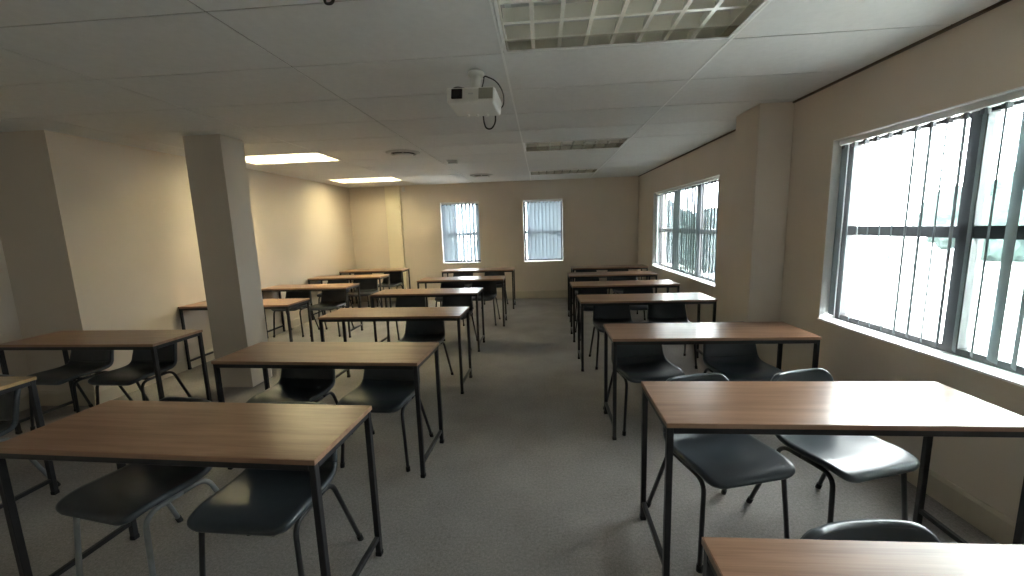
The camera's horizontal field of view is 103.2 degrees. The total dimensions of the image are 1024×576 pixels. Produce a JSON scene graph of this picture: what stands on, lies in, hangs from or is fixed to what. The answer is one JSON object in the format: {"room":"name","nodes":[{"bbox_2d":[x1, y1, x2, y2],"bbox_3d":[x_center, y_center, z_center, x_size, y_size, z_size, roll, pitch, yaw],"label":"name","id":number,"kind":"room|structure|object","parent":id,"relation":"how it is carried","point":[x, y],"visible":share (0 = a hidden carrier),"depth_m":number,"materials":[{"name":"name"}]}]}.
{"room":"classroom","nodes":[
{"label":"classroom","id":0,"kind":"room"},
{"bbox_2d":[0,130,355,394],"bbox_3d":[-4.315,-0.141,3.839,1.026,2.658,10.200,-1,9,4],"label":"wall","id":1,"kind":"structure","parent":0,"point":[95,234],"depth_m":3.99,"materials":[{"name":"paint"}]},
{"bbox_2d":[19,297,358,411],"bbox_3d":[-4.137,1.001,4.003,0.632,0.140,10.210,0,9,11],"label":"baseboard","id":2,"kind":"structure","parent":1,"relation":"attached to","point":[47,398],"depth_m":3.91,"materials":[{"name":"paint"}]},
{"bbox_2d":[349,176,638,291],"bbox_3d":[-0.873,-0.989,8.755,6.984,2.658,0.240,-1,9,4],"label":"wall","id":3,"kind":"structure","parent":0,"point":[600,215],"depth_m":8.54,"materials":[{"name":"paint"}]},
{"bbox_2d":[440,201,480,263],"bbox_3d":[-1.084,-1.181,8.700,0.820,1.288,0.182,-1,9,4],"label":"window","id":4,"kind":"structure","parent":3,"relation":"in","point":[462,261],"depth_m":8.72,"materials":[{"name":"grey metal"}]},
{"bbox_2d":[441,202,480,260],"bbox_3d":[-1.085,-1.200,8.683,0.803,1.230,0.080,-1,9,4],"label":"vertical blind","id":5,"kind":"object","parent":4,"relation":"attached to","point":[450,213],"visible":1,"depth_m":8.69,"materials":[{"name":"fabric"}]},
{"bbox_2d":[360,289,613,300],"bbox_3d":[-0.387,0.156,8.736,6.059,0.170,0.074,-1,9,4],"label":"baseboard","id":6,"kind":"structure","parent":3,"relation":"attached to","point":[525,293],"depth_m":8.70,"materials":[{"name":"paint"}]},
{"bbox_2d":[523,199,562,261],"bbox_3d":[0.658,-1.209,8.570,0.825,1.288,0.182,-1,9,4],"label":"window","id":7,"kind":"structure","parent":3,"relation":"in","point":[561,202],"depth_m":8.61,"materials":[{"name":"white metal"}]},
{"bbox_2d":[523,199,561,258],"bbox_3d":[0.656,-1.228,8.553,0.801,1.230,0.040,-1,9,4],"label":"vertical blind","id":8,"kind":"object","parent":7,"relation":"attached to","point":[543,218],"visible":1,"depth_m":8.55,"materials":[{"name":"fabric"}]},
{"bbox_2d":[0,298,998,575],"bbox_3d":[-0.994,1.058,3.833,7.600,0.120,10.700,-1,9,4],"label":"floor","id":9,"kind":"structure","parent":0,"point":[528,476],"depth_m":2.35,"materials":[{"name":"carpet"}]},
{"bbox_2d":[0,376,59,508],"bbox_3d":[-3.471,0.933,2.274,1.350,0.745,0.440,-1,9,4],"label":"desk","id":10,"kind":"object","parent":9,"relation":"on","point":[7,384],"visible":0.94,"depth_m":2.38,"materials":[{"name":"black paint"}]},
{"bbox_2d":[0,374,60,486],"bbox_3d":[-3.144,0.923,2.321,0.493,0.739,0.495,0,9,10],"label":"shell chair","id":11,"kind":"object","parent":9,"relation":"on","point":[10,401],"visible":0.6,"depth_m":2.42,"materials":[{"name":"grey paint"}]},
{"bbox_2d":[28,350,132,430],"bbox_3d":[-3.696,0.771,3.450,0.493,0.739,0.495,-1,9,6],"label":"shell chair","id":12,"kind":"object","parent":9,"relation":"on","point":[81,363],"visible":0.58,"depth_m":3.48,"materials":[{"name":"black paint"}]},
{"bbox_2d":[0,330,211,434],"bbox_3d":[-3.313,0.765,3.358,1.350,0.745,0.440,-1,9,6],"label":"desk","id":13,"kind":"object","parent":9,"relation":"on","point":[152,340],"visible":0.69,"depth_m":3.23,"materials":[{"name":"black paint"}]},
{"bbox_2d":[88,343,191,404],"bbox_3d":[-3.093,0.761,3.392,0.493,0.739,0.495,-1,9,6],"label":"shell chair","id":14,"kind":"object","parent":9,"relation":"on","point":[141,367],"visible":0.68,"depth_m":3.41,"materials":[{"name":"black paint"}]},
{"bbox_2d":[55,397,249,575],"bbox_3d":[-1.646,0.943,1.873,0.493,0.739,0.495,0,9,14],"label":"shell chair","id":15,"kind":"object","parent":9,"relation":"on","point":[119,497],"visible":0.56,"depth_m":1.76,"materials":[{"name":"grey paint"}]},
{"bbox_2d":[0,400,383,575],"bbox_3d":[-1.319,0.942,1.757,1.350,0.745,0.440,-1,9,7],"label":"desk","id":16,"kind":"object","parent":9,"relation":"on","point":[271,436],"visible":0.97,"depth_m":1.62,"materials":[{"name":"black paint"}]},
{"bbox_2d":[182,134,271,386],"bbox_3d":[-2.836,-0.227,4.095,0.370,2.458,0.300,-1,9,4],"label":"column","id":17,"kind":"structure","parent":9,"relation":"on","point":[216,164],"depth_m":3.97,"materials":[{"name":"paint"}]},
{"bbox_2d":[178,298,313,369],"bbox_3d":[-3.122,0.537,4.840,1.307,0.745,0.440,-1,9,4],"label":"desk","id":18,"kind":"object","parent":9,"relation":"on","point":[288,303],"visible":0.47,"depth_m":4.68,"materials":[{"name":"black paint"}]},
{"bbox_2d":[187,402,363,575],"bbox_3d":[-1.025,0.938,1.777,0.493,0.739,0.495,-1,9,6],"label":"shell chair","id":19,"kind":"object","parent":9,"relation":"on","point":[257,502],"visible":0.59,"depth_m":1.65,"materials":[{"name":"black paint"}]},
{"bbox_2d":[246,369,337,404],"bbox_3d":[-1.498,0.792,2.847,0.493,0.739,0.495,-1,9,7],"label":"shell chair","id":20,"kind":"object","parent":9,"relation":"on","point":[294,385],"visible":0.54,"depth_m":2.90,"materials":[{"name":"black paint"}]},
{"bbox_2d":[271,291,319,337],"bbox_3d":[-3.336,0.345,6.217,0.493,0.739,0.495,-1,9,4],"label":"shell chair","id":21,"kind":"object","parent":9,"relation":"on","point":[292,294],"visible":0.41,"depth_m":6.31,"materials":[{"name":"black paint"}]},
{"bbox_2d":[261,283,362,337],"bbox_3d":[-3.003,0.338,6.140,1.307,0.745,0.440,-1,9,4],"label":"desk","id":22,"kind":"object","parent":9,"relation":"on","point":[341,286],"visible":0.85,"depth_m":5.98,"materials":[{"name":"black paint"}]},
{"bbox_2d":[211,342,443,477],"bbox_3d":[-1.194,0.788,2.756,1.350,0.745,0.440,-1,9,7],"label":"desk","id":23,"kind":"object","parent":9,"relation":"on","point":[264,355],"visible":0.75,"depth_m":2.60,"materials":[{"name":"black paint"}]},
{"bbox_2d":[310,290,353,336],"bbox_3d":[-2.767,0.332,6.183,0.493,0.739,0.495,-1,9,6],"label":"shell chair","id":24,"kind":"object","parent":9,"relation":"on","point":[330,300],"visible":0.77,"depth_m":6.29,"materials":[{"name":"black paint"}]},
{"bbox_2d":[317,280,352,316],"bbox_3d":[-3.222,0.165,7.388,0.493,0.739,0.495,-1,9,4],"label":"shell chair","id":25,"kind":"object","parent":9,"relation":"on","point":[319,295],"visible":0.2,"depth_m":7.51,"materials":[{"name":"black paint"}]},
{"bbox_2d":[307,274,391,319],"bbox_3d":[-2.895,0.159,7.312,1.307,0.745,0.440,-1,9,4],"label":"desk","id":26,"kind":"object","parent":9,"relation":"on","point":[379,277],"visible":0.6,"depth_m":7.10,"materials":[{"name":"black paint"}]},
{"bbox_2d":[347,273,376,306],"bbox_3d":[-3.149,0.002,8.464,0.493,0.739,0.495,-1,9,4],"label":"shell chair","id":27,"kind":"object","parent":9,"relation":"on","point":[354,281],"visible":0.08,"depth_m":8.60,"materials":[{"name":"black paint"}]},
{"bbox_2d":[347,280,380,307],"bbox_3d":[-2.677,0.153,7.356,0.493,0.739,0.495,-1,9,6],"label":"shell chair","id":28,"kind":"object","parent":9,"relation":"on","point":[367,287],"visible":0.62,"depth_m":7.46,"materials":[{"name":"black paint"}]},
{"bbox_2d":[339,268,410,307],"bbox_3d":[-2.798,-0.005,8.385,1.307,0.745,0.440,-1,9,4],"label":"desk","id":29,"kind":"object","parent":9,"relation":"on","point":[388,270],"visible":0.66,"depth_m":8.16,"materials":[{"name":"black paint"}]},
{"bbox_2d":[337,367,433,471],"bbox_3d":[-0.872,0.783,2.776,0.493,0.739,0.495,-1,9,8],"label":"shell chair","id":30,"kind":"object","parent":9,"relation":"on","point":[387,391],"visible":0.62,"depth_m":2.76,"materials":[{"name":"black paint"}]},
{"bbox_2d":[377,272,402,306],"bbox_3d":[-2.515,-0.013,8.424,0.493,0.739,0.495,-1,9,6],"label":"shell chair","id":31,"kind":"object","parent":9,"relation":"on","point":[395,278],"visible":0.59,"depth_m":8.54,"materials":[{"name":"black paint"}]},
{"bbox_2d":[318,307,471,393],"bbox_3d":[-1.111,0.599,4.000,1.350,0.745,0.440,-1,9,6],"label":"desk","id":32,"kind":"object","parent":9,"relation":"on","point":[343,315],"visible":0.88,"depth_m":3.83,"materials":[{"name":"black paint"}]},
{"bbox_2d":[384,186,406,288],"bbox_3d":[-2.486,-0.935,8.738,0.320,2.458,0.080,-1,9,4],"label":"pier","id":33,"kind":"object","parent":9,"relation":"on","point":[392,193],"visible":0.66,"depth_m":8.65,"materials":[{"name":"paint"}]},
{"bbox_2d":[387,297,425,341],"bbox_3d":[-1.369,0.412,5.353,0.493,0.739,0.495,-1,9,4],"label":"shell chair","id":34,"kind":"object","parent":9,"relation":"on","point":[417,301],"visible":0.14,"depth_m":5.49,"materials":[{"name":"black paint"}]},
{"bbox_2d":[396,321,453,374],"bbox_3d":[-0.901,0.594,4.039,0.493,0.739,0.495,-1,9,7],"label":"shell chair","id":35,"kind":"object","parent":9,"relation":"on","point":[415,331],"visible":0.44,"depth_m":4.16,"materials":[{"name":"black paint"}]},
{"bbox_2d":[370,288,484,351],"bbox_3d":[-1.061,0.407,5.270,1.350,0.745,0.440,-1,9,5],"label":"desk","id":36,"kind":"object","parent":9,"relation":"on","point":[432,292],"visible":0.84,"depth_m":5.08,"materials":[{"name":"black paint"}]},
{"bbox_2d":[435,283,469,325],"bbox_3d":[-0.984,0.215,6.585,0.493,0.739,0.495,-1,9,4],"label":"shell chair","id":37,"kind":"object","parent":9,"relation":"on","point":[443,285],"visible":0.23,"depth_m":6.72,"materials":[{"name":"black paint"}]},
{"bbox_2d":[442,297,476,340],"bbox_3d":[-0.741,0.400,5.298,0.493,0.739,0.495,-1,9,6],"label":"shell chair","id":38,"kind":"object","parent":9,"relation":"on","point":[446,301],"visible":0.3,"depth_m":5.43,"materials":[{"name":"black paint"}]},
{"bbox_2d":[417,275,506,325],"bbox_3d":[-0.779,0.210,6.518,1.350,0.745,0.440,-1,9,4],"label":"desk","id":39,"kind":"object","parent":9,"relation":"on","point":[464,279],"visible":0.73,"depth_m":6.30,"materials":[{"name":"black paint"}]},
{"bbox_2d":[453,273,473,308],"bbox_3d":[-0.969,0.015,7.913,0.493,0.739,0.495,-1,9,4],"label":"shell chair","id":40,"kind":"object","parent":9,"relation":"on","point":[467,285],"visible":0.13,"depth_m":8.04,"materials":[{"name":"black paint"}]},
{"bbox_2d":[441,267,515,308],"bbox_3d":[-0.624,0.008,7.835,1.350,0.745,0.440,-1,9,4],"label":"desk","id":41,"kind":"object","parent":9,"relation":"on","point":[504,269],"visible":0.67,"depth_m":7.61,"materials":[{"name":"black paint"}]},
{"bbox_2d":[472,282,500,325],"bbox_3d":[-0.469,0.203,6.555,0.493,0.739,0.495,-1,9,6],"label":"shell chair","id":42,"kind":"object","parent":9,"relation":"on","point":[489,288],"visible":0.48,"depth_m":6.66,"materials":[{"name":"black paint"}]},
{"bbox_2d":[481,272,507,308],"bbox_3d":[-0.345,0.002,7.866,0.493,0.739,0.495,-1,9,4],"label":"shell chair","id":43,"kind":"object","parent":9,"relation":"on","point":[498,284],"visible":0.27,"depth_m":7.99,"materials":[{"name":"black paint"}]},
{"bbox_2d":[572,278,598,320],"bbox_3d":[1.244,0.138,6.626,0.493,0.739,0.495,-1,9,4],"label":"shell chair","id":44,"kind":"object","parent":9,"relation":"on","point":[576,279],"visible":0.25,"depth_m":6.75,"materials":[{"name":"black paint"}]},
{"bbox_2d":[576,270,596,271],"bbox_3d":[1.426,-0.028,7.693,0.493,0.739,0.495,-1,9,4],"label":"shell chair","id":45,"kind":"object","parent":9,"relation":"on","point":[586,270],"visible":0.02,"depth_m":7.83,"materials":[{"name":"black paint"}]},
{"bbox_2d":[575,289,607,340],"bbox_3d":[1.124,0.305,5.534,0.493,0.739,0.495,-1,9,2],"label":"shell chair","id":46,"kind":"object","parent":9,"relation":"on","point":[583,291],"visible":0.13,"depth_m":5.66,"materials":[{"name":"black paint"}]},
{"bbox_2d":[571,264,647,303],"bbox_3d":[1.801,-0.036,7.612,1.350,0.745,0.440,-1,9,4],"label":"desk","id":47,"kind":"object","parent":9,"relation":"on","point":[635,266],"visible":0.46,"depth_m":7.39,"materials":[{"name":"black paint"}]},
{"bbox_2d":[589,305,633,369],"bbox_3d":[1.121,0.468,4.452,0.493,0.739,0.495,-1,9,2],"label":"shell chair","id":48,"kind":"object","parent":9,"relation":"on","point":[602,315],"visible":0.52,"depth_m":4.57,"materials":[{"name":"black paint"}]},
{"bbox_2d":[567,271,657,321],"bbox_3d":[1.589,0.131,6.548,1.350,0.745,0.440,-1,9,4],"label":"desk","id":49,"kind":"object","parent":9,"relation":"on","point":[615,274],"visible":0.66,"depth_m":6.34,"materials":[{"name":"black paint"}]},
{"bbox_2d":[607,270,628,293],"bbox_3d":[2.021,-0.042,7.656,0.493,0.739,0.495,-1,9,6],"label":"shell chair","id":50,"kind":"object","parent":9,"relation":"on","point":[608,279],"visible":0.07,"depth_m":7.79,"materials":[{"name":"black paint"}]},
{"bbox_2d":[570,279,679,341],"bbox_3d":[1.477,0.298,5.454,1.350,0.745,0.440,-1,9,4],"label":"desk","id":51,"kind":"object","parent":9,"relation":"on","point":[625,284],"visible":0.8,"depth_m":5.27,"materials":[{"name":"black paint"}]},
{"bbox_2d":[612,277,645,319],"bbox_3d":[1.872,0.123,6.591,0.493,0.739,0.495,-2,9,1],"label":"shell chair","id":52,"kind":"object","parent":9,"relation":"on","point":[616,291],"visible":0.22,"depth_m":6.71,"materials":[{"name":"black paint"}]},
{"bbox_2d":[623,288,652,309],"bbox_3d":[1.739,0.292,5.492,0.493,0.739,0.495,-1,9,4],"label":"shell chair","id":53,"kind":"object","parent":9,"relation":"on","point":[629,290],"visible":0.14,"depth_m":5.62,"materials":[{"name":"black paint"}]},
{"bbox_2d":[603,322,684,435],"bbox_3d":[1.012,0.672,3.116,0.493,0.739,0.495,-3,9,-5],"label":"shell chair","id":54,"kind":"object","parent":9,"relation":"on","point":[635,363],"visible":0.62,"depth_m":3.13,"materials":[{"name":"black paint"}]},
{"bbox_2d":[577,292,716,371],"bbox_3d":[1.402,0.463,4.371,1.350,0.745,0.440,-1,9,4],"label":"desk","id":55,"kind":"object","parent":9,"relation":"on","point":[698,298],"visible":0.8,"depth_m":4.21,"materials":[{"name":"black paint"}]},
{"bbox_2d":[647,304,697,368],"bbox_3d":[1.712,0.455,4.412,0.493,0.739,0.495,-1,9,7],"label":"shell chair","id":56,"kind":"object","parent":9,"relation":"on","point":[655,313],"visible":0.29,"depth_m":4.53,"materials":[{"name":"black paint"}]},
{"bbox_2d":[604,322,821,439],"bbox_3d":[1.391,0.670,2.994,1.350,0.745,0.440,-1,9,5],"label":"desk","id":57,"kind":"object","parent":9,"relation":"on","point":[780,333],"visible":0.77,"depth_m":2.85,"materials":[{"name":"black paint"}]},
{"bbox_2d":[646,373,794,573],"bbox_3d":[0.998,0.844,1.969,0.493,0.739,0.495,-3,9,-11],"label":"shell chair","id":58,"kind":"object","parent":9,"relation":"on","point":[724,462],"visible":0.61,"depth_m":1.85,"materials":[{"name":"black paint"}]},
{"bbox_2d":[703,321,782,380],"bbox_3d":[1.700,0.661,3.043,0.493,0.739,0.495,-2,9,-1],"label":"shell chair","id":59,"kind":"object","parent":9,"relation":"on","point":[736,362],"visible":0.49,"depth_m":3.11,"materials":[{"name":"black paint"}]},
{"bbox_2d":[727,102,794,366],"bbox_3d":[2.237,-0.327,3.688,0.320,2.458,0.410,-1,9,4],"label":"pier","id":60,"kind":"object","parent":9,"relation":"on","point":[764,132],"visible":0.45,"depth_m":3.50,"materials":[{"name":"paint"}]},
{"bbox_2d":[640,381,1023,575],"bbox_3d":[1.308,0.852,1.802,1.350,0.745,0.440,-1,9,5],"label":"desk","id":61,"kind":"object","parent":9,"relation":"on","point":[929,410],"visible":0.87,"depth_m":1.68,"materials":[{"name":"black paint"}]},
{"bbox_2d":[746,368,919,522],"bbox_3d":[1.560,0.824,1.986,0.493,0.739,0.495,-4,9,-13],"label":"shell chair","id":62,"kind":"object","parent":9,"relation":"on","point":[855,459],"visible":0.66,"depth_m":1.87,"materials":[{"name":"black paint"}]},
{"bbox_2d":[701,537,1023,575],"bbox_3d":[1.142,1.007,0.801,1.350,0.745,0.440,-1,9,4],"label":"desk","id":63,"kind":"object","parent":9,"relation":"on","point":[723,556],"visible":1,"depth_m":0.93,"materials":[{"name":"laminate"}]},
{"bbox_2d":[800,519,939,542],"bbox_3d":[0.933,1.006,0.904,0.493,0.739,0.495,-2,9,-4],"label":"shell chair","id":64,"kind":"object","parent":9,"relation":"on","point":[855,529],"visible":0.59,"depth_m":1.05,"materials":[{"name":"black paint"}]},
{"bbox_2d":[0,0,1001,187],"bbox_3d":[-1.079,-1.637,3.429,7.600,0.423,10.700,-1,9,4],"label":"ceiling","id":65,"kind":"structure","parent":0,"point":[353,82],"depth_m":2.52,"materials":[{"name":"tile"}]},
{"bbox_2d":[245,152,341,164],"bbox_3d":[-2.853,-1.727,5.084,1.180,0.222,0.580,-1,9,4],"label":"ceiling light","id":66,"kind":"object","parent":65,"relation":"attached to","point":[297,157],"visible":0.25,"depth_m":5.35,"materials":[{"name":"white plastic"}]},
{"bbox_2d":[323,0,334,5],"bbox_3d":[-0.720,-1.140,1.602,0.060,0.046,0.060,-1,9,4],"label":"ceiling hook","id":67,"kind":"object","parent":65,"relation":"attached to","point":[331,2],"visible":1,"depth_m":1.60,"materials":[{"name":"black metal"}]},
{"bbox_2d":[330,177,402,182],"bbox_3d":[-2.682,-2.088,7.451,1.180,0.222,0.580,-1,9,4],"label":"ceiling light","id":68,"kind":"object","parent":65,"relation":"attached to","point":[379,179],"visible":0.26,"depth_m":7.73,"materials":[{"name":"white plastic"}]},
{"bbox_2d":[385,149,419,156],"bbox_3d":[-1.322,-1.623,4.929,0.410,0.040,0.410,-1,9,4],"label":"ceiling vent","id":69,"kind":"object","parent":65,"relation":"in","point":[397,152],"visible":1,"depth_m":4.86,"materials":[{"name":"grey metal"}]},
{"bbox_2d":[447,160,458,164],"bbox_3d":[-0.816,-1.737,5.615,0.150,0.050,0.120,-1,9,4],"label":"smoke detector","id":70,"kind":"object","parent":65,"relation":"attached to","point":[451,162],"visible":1,"depth_m":5.58,"materials":[{"name":"white plastic"}]},
{"bbox_2d":[446,69,503,129],"bbox_3d":[-0.209,-1.141,2.443,0.314,0.312,0.261,0,9,9],"label":"projector","id":71,"kind":"object","parent":65,"relation":"attached to","point":[477,101],"visible":1,"depth_m":2.38,"materials":[{"name":"white plastic"}]},
{"bbox_2d":[478,87,492,98],"bbox_3d":[-0.150,-1.111,2.313,0.084,0.060,0.007,3,3,9],"label":"vent grille","id":72,"kind":"object","parent":71,"relation":"attached to","point":[483,92],"depth_m":2.31,"materials":[{"name":"grey plastic"}]},
{"bbox_2d":[468,69,483,79],"bbox_3d":[-0.216,-1.281,2.442,0.098,0.024,0.098,3,3,9],"label":"mount","id":73,"kind":"object","parent":65,"relation":"attached to","point":[473,73],"depth_m":2.41,"materials":[{"name":"white plastic"}]},
{"bbox_2d":[470,174,492,177],"bbox_3d":[-0.547,-1.998,7.260,0.410,0.040,0.410,-1,9,4],"label":"ceiling vent","id":74,"kind":"object","parent":65,"relation":"in","point":[472,175],"visible":1,"depth_m":7.20,"materials":[{"name":"grey metal"}]},
{"bbox_2d":[530,168,598,175],"bbox_3d":[0.907,-2.162,7.181,1.180,0.222,0.580,-1,9,4],"label":"ceiling light","id":75,"kind":"object","parent":65,"relation":"attached to","point":[593,170],"visible":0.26,"depth_m":7.46,"materials":[{"name":"plastic"}]},
{"bbox_2d":[524,138,629,151],"bbox_3d":[0.736,-1.801,4.814,1.180,0.222,0.580,-1,9,4],"label":"ceiling light","id":76,"kind":"object","parent":65,"relation":"attached to","point":[613,142],"visible":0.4,"depth_m":5.08,"materials":[{"name":"plastic"}]},
{"bbox_2d":[493,0,768,52],"bbox_3d":[0.522,-1.350,1.856,1.180,0.222,0.580,-1,9,4],"label":"ceiling light","id":77,"kind":"object","parent":65,"relation":"attached to","point":[524,25],"visible":1,"depth_m":2.09,"materials":[{"name":"plastic"}]},
{"bbox_2d":[637,0,1023,520],"bbox_3d":[2.447,-0.283,3.350,0.240,2.658,10.646,-1,9,3],"label":"wall","id":78,"kind":"structure","parent":0,"point":[982,56],"depth_m":2.60,"materials":[{"name":"paint"}]},
{"bbox_2d":[651,174,719,286],"bbox_3d":[2.542,-0.854,6.030,0.172,1.305,2.613,-1,9,3],"label":"window","id":79,"kind":"structure","parent":78,"relation":"in","point":[706,281],"depth_m":6.38,"materials":[{"name":"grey metal"}]},
{"bbox_2d":[656,176,719,280],"bbox_3d":[2.526,-0.875,6.032,0.040,1.247,2.609,-1,9,3],"label":"vertical blind","id":80,"kind":"object","parent":79,"relation":"attached to","point":[676,203],"visible":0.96,"depth_m":5.78,"materials":[{"name":"fabric"}]},
{"bbox_2d":[638,0,1010,176],"bbox_3d":[2.279,-1.488,3.158,0.016,0.016,10.202,-1,9,3],"label":"trim","id":81,"kind":"structure","parent":78,"relation":"attached to","point":[1002,2],"depth_m":2.35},
{"bbox_2d":[817,86,1023,387],"bbox_3d":[2.304,-0.207,1.661,0.172,1.303,2.668,-1,9,3],"label":"window","id":82,"kind":"structure","parent":78,"relation":"in","point":[1003,371],"depth_m":2.18,"materials":[{"name":"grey metal"}]},
{"bbox_2d":[828,89,1023,370],"bbox_3d":[2.285,-0.228,1.666,0.062,1.245,2.657,-1,9,3],"label":"vertical blind","id":83,"kind":"object","parent":82,"relation":"attached to","point":[1006,101],"visible":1,"depth_m":2.10,"materials":[{"name":"fabric"}]},
{"bbox_2d":[875,436,1015,543],"bbox_3d":[2.220,0.871,3.519,0.286,0.140,10.202,-1,9,3],"label":"baseboard","id":84,"kind":"structure","parent":78,"relation":"attached to","point":[999,527],"depth_m":2.01,"materials":[{"name":"paint"}]},
{"label":"outside","id":85,"kind":"structure","parent":0,"visible":0},
{"bbox_2d":[458,235,1023,363],"bbox_3d":[11.455,-1.285,19.260,100.000,0.150,80.000,-1,9,4],"label":"ground","id":86,"kind":"structure","parent":85,"point":[991,274],"depth_m":10.07,"materials":[{"name":"white"}]},
{"bbox_2d":[666,208,707,268],"bbox_3d":[6.994,-1.868,15.985,3.191,2.619,2.883,-2,9,-4],"label":"tree","id":87,"kind":"object","parent":86,"relation":"on","point":[671,219],"visible":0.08,"depth_m":15.36,"materials":[{"name":"green plant"}]},
{"bbox_2d":[679,207,716,273],"bbox_3d":[6.645,-1.492,12.504,3.082,2.590,2.819,-1,9,4],"label":"tree","id":88,"kind":"object","parent":86,"relation":"on","point":[715,207],"visible":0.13,"depth_m":11.95,"materials":[{"name":"green plant"}]},
{"bbox_2d":[912,171,1023,261],"bbox_3d":[20.144,-2.994,16.387,5.132,4.063,5.343,-1,9,4],"label":"tree","id":89,"kind":"object","parent":86,"relation":"on","point":[1004,184],"visible":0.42,"depth_m":16.30,"materials":[{"name":"green plant"}]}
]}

